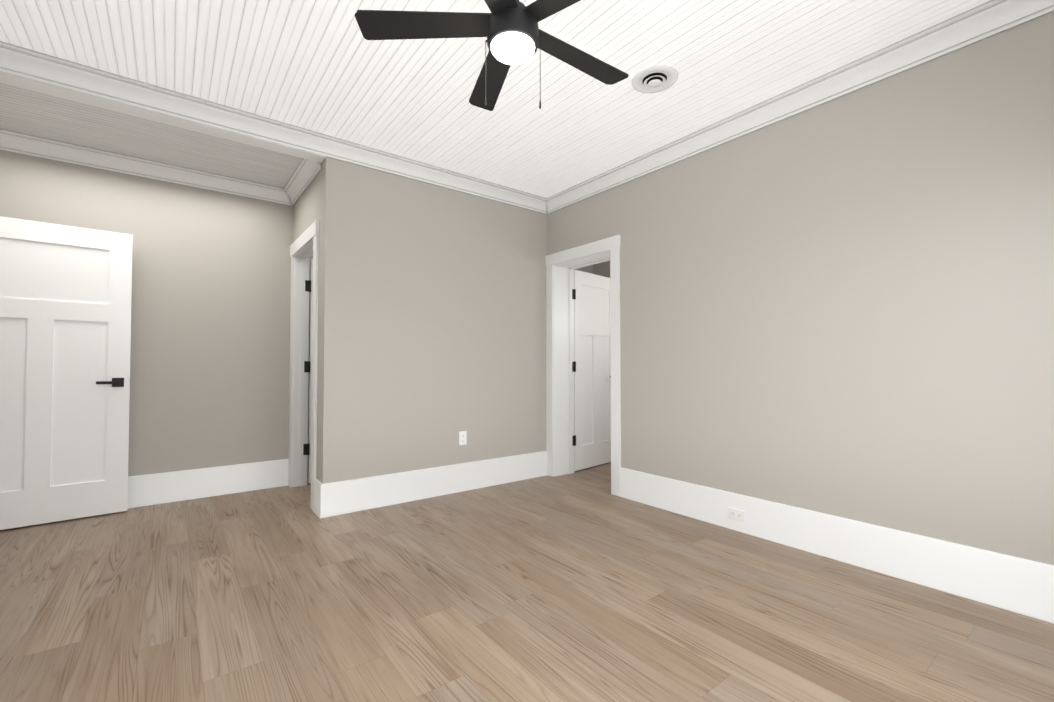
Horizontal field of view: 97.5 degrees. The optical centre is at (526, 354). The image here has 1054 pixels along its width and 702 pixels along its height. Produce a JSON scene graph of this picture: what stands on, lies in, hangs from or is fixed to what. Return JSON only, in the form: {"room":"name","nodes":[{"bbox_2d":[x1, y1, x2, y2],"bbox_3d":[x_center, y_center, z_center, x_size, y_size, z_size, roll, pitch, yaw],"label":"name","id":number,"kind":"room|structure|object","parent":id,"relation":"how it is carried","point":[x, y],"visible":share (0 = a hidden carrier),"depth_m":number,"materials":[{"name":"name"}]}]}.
{"room":"empty bedroom","nodes":[
{"label":"empty bedroom","id":0,"kind":"room"},
{"bbox_2d":[0,82,302,187],"bbox_3d":[-2.636,-1.520,3.191,2.050,0.050,1.000,1,-2,-38],"label":"ceiling","id":1,"kind":"structure","parent":0,"point":[31,112],"depth_m":3.18,"materials":[{"name":"white wood"}]},
{"bbox_2d":[0,72,325,162],"bbox_3d":[-2.176,-1.553,2.839,1.750,0.240,0.120,1,-2,-38],"label":"header beam","id":2,"kind":"structure","parent":0,"point":[22,82],"depth_m":2.77,"materials":[{"name":"white"}]},
{"bbox_2d":[0,150,592,481],"bbox_3d":[-1.442,-0.224,4.790,6.170,2.810,0.120,1,-2,-38],"label":"wall","id":3,"kind":"structure","parent":0,"point":[210,341],"depth_m":3.74,"materials":[{"name":"grey paint"}]},
{"bbox_2d":[0,216,132,529],"bbox_3d":[-3.297,0.117,3.125,0.934,2.030,0.144,1,-2,-38],"label":"door leaf","id":4,"kind":"structure","parent":3,"relation":"in","point":[65,316],"depth_m":3.18,"materials":[{"name":"white wood"}]},
{"bbox_2d":[0,128,293,205],"bbox_3d":[-2.914,-1.429,3.548,2.050,0.115,0.092,1,-2,-38],"label":"crown molding","id":5,"kind":"structure","parent":3,"relation":"attached to","point":[10,141],"depth_m":3.49,"materials":[{"name":"white wood"}]},
{"bbox_2d":[127,459,288,508],"bbox_3d":[-2.935,1.036,3.521,2.050,0.235,0.022,1,-2,-38],"label":"baseboard","id":6,"kind":"structure","parent":3,"relation":"attached to","point":[158,488],"depth_m":3.75,"materials":[{"name":"white wood"}]},
{"bbox_2d":[293,169,321,479],"bbox_3d":[-1.777,-0.245,3.825,0.120,2.810,1.000,1,-2,-38],"label":"wall","id":7,"kind":"structure","parent":0,"point":[307,210],"depth_m":3.56,"materials":[{"name":"grey paint"}]},
{"bbox_2d":[280,158,321,203],"bbox_3d":[-1.831,-1.425,3.747,0.092,0.115,0.900,1,-2,-38],"label":"crown molding","id":8,"kind":"structure","parent":7,"relation":"attached to","point":[303,176],"depth_m":3.78,"materials":[{"name":"white wood"}]},
{"bbox_2d":[288,220,318,509],"bbox_3d":[-1.803,0.082,3.833,0.143,2.155,0.941,1,-2,-38],"label":"door frame","id":9,"kind":"structure","parent":7,"relation":"attached to","point":[304,246],"depth_m":4.10,"materials":[{"name":"white wood"}]},
{"bbox_2d":[303,259,312,482],"bbox_3d":[-1.707,0.145,4.396,0.790,2.030,0.139,1,-2,-38],"label":"closet door leaf","id":10,"kind":"structure","parent":9,"relation":"attached to","point":[308,364],"depth_m":4.18,"materials":[{"name":"white wood"}]},
{"bbox_2d":[319,157,546,483],"bbox_3d":[-0.552,-0.240,4.062,2.350,2.810,0.120,1,-2,-38],"label":"wall","id":11,"kind":"structure","parent":0,"point":[432,321],"depth_m":3.76,"materials":[{"name":"grey paint"}]},
{"bbox_2d":[0,41,543,211],"bbox_3d":[-1.283,-1.483,3.392,3.600,0.115,0.092,1,-2,-38],"label":"crown molding","id":12,"kind":"structure","parent":11,"relation":"attached to","point":[15,60],"depth_m":2.93,"materials":[{"name":"white wood"}]},
{"bbox_2d":[313,451,547,518],"bbox_3d":[-0.682,1.046,3.964,2.102,0.235,0.212,1,-2,-38],"label":"baseboard","id":13,"kind":"structure","parent":11,"relation":"attached to","point":[344,497],"depth_m":3.70,"materials":[{"name":"white wood"}]},
{"bbox_2d":[459,431,466,444],"bbox_3d":[-0.549,0.713,3.963,0.070,0.115,0.008,1,-2,-38],"label":"outlet","id":14,"kind":"object","parent":11,"relation":"attached to","point":[462,437],"visible":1,"depth_m":3.96,"materials":[{"name":"white plastic"}]},
{"bbox_2d":[0,0,989,197],"bbox_3d":[0.148,-1.616,2.701,6.400,0.120,5.600,1,-2,-38],"label":"ceiling","id":15,"kind":"structure","parent":0,"point":[325,67],"depth_m":2.47,"materials":[{"name":"white wood"}]},
{"bbox_2d":[355,0,628,110],"bbox_3d":[-0.022,-1.270,1.847,1.146,0.610,1.190,1,-2,-38],"label":"fan","id":16,"kind":"object","parent":15,"relation":"hanging from","point":[512,32],"visible":1,"depth_m":1.83,"materials":[{"name":"black metal"}]},
{"bbox_2d":[632,65,677,92],"bbox_3d":[0.722,-1.543,2.611,0.254,0.028,0.254,1,-2,-38],"label":"ceiling vent","id":17,"kind":"object","parent":15,"relation":"in","point":[655,79],"visible":1,"depth_m":2.59,"materials":[{"name":"white plastic"}]},
{"bbox_2d":[0,462,1053,701],"bbox_3d":[0.148,1.184,2.639,6.400,0.100,5.600,1,-2,-38],"label":"floor","id":18,"kind":"structure","parent":0,"point":[586,584],"depth_m":2.01,"materials":[{"name":"brown wood"}]},
{"bbox_2d":[593,261,609,277],"bbox_3d":[1.836,-0.208,5.493,0.120,2.810,3.010,1,-2,-38],"label":"wall","id":19,"kind":"structure","parent":0,"point":[602,269],"depth_m":6.43,"materials":[{"name":"grey paint"}]},
{"bbox_2d":[547,11,1053,564],"bbox_3d":[1.209,-0.253,3.482,0.270,2.810,5.430,1,-2,-38],"label":"wall","id":20,"kind":"structure","parent":0,"point":[843,305],"depth_m":2.47,"materials":[{"name":"grey paint"}]},
{"bbox_2d":[545,235,620,495],"bbox_3d":[0.586,0.092,4.263,0.293,2.155,0.946,1,-2,-38],"label":"door frame","id":21,"kind":"structure","parent":20,"relation":"attached to","point":[561,266],"depth_m":4.50,"materials":[{"name":"white wood"}]},
{"bbox_2d":[572,270,610,470],"bbox_3d":[0.699,0.157,4.926,0.786,2.030,0.196,1,-2,-38],"label":"door leaf","id":22,"kind":"structure","parent":21,"relation":"attached to","point":[591,370],"depth_m":4.87,"materials":[{"name":"white wood"}]},
{"bbox_2d":[728,507,744,521],"bbox_3d":[1.359,1.037,3.001,0.008,0.070,0.115,1,-2,-38],"label":"electrical outlet","id":23,"kind":"object","parent":20,"relation":"attached to","point":[736,514],"visible":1,"depth_m":3.00,"materials":[{"name":"white plastic"}]},
{"bbox_2d":[541,0,1053,213],"bbox_3d":[1.407,-1.492,2.955,0.092,0.115,4.070,1,-2,-38],"label":"crown molding","id":24,"kind":"structure","parent":20,"relation":"attached to","point":[990,18],"depth_m":2.57,"materials":[{"name":"white wood"}]},
{"bbox_2d":[619,467,1053,623],"bbox_3d":[1.719,1.014,2.553,0.022,0.235,3.140,1,-2,-38],"label":"baseboard","id":25,"kind":"structure","parent":20,"relation":"attached to","point":[1022,586],"depth_m":2.42,"materials":[{"name":"white wood"}]}
]}

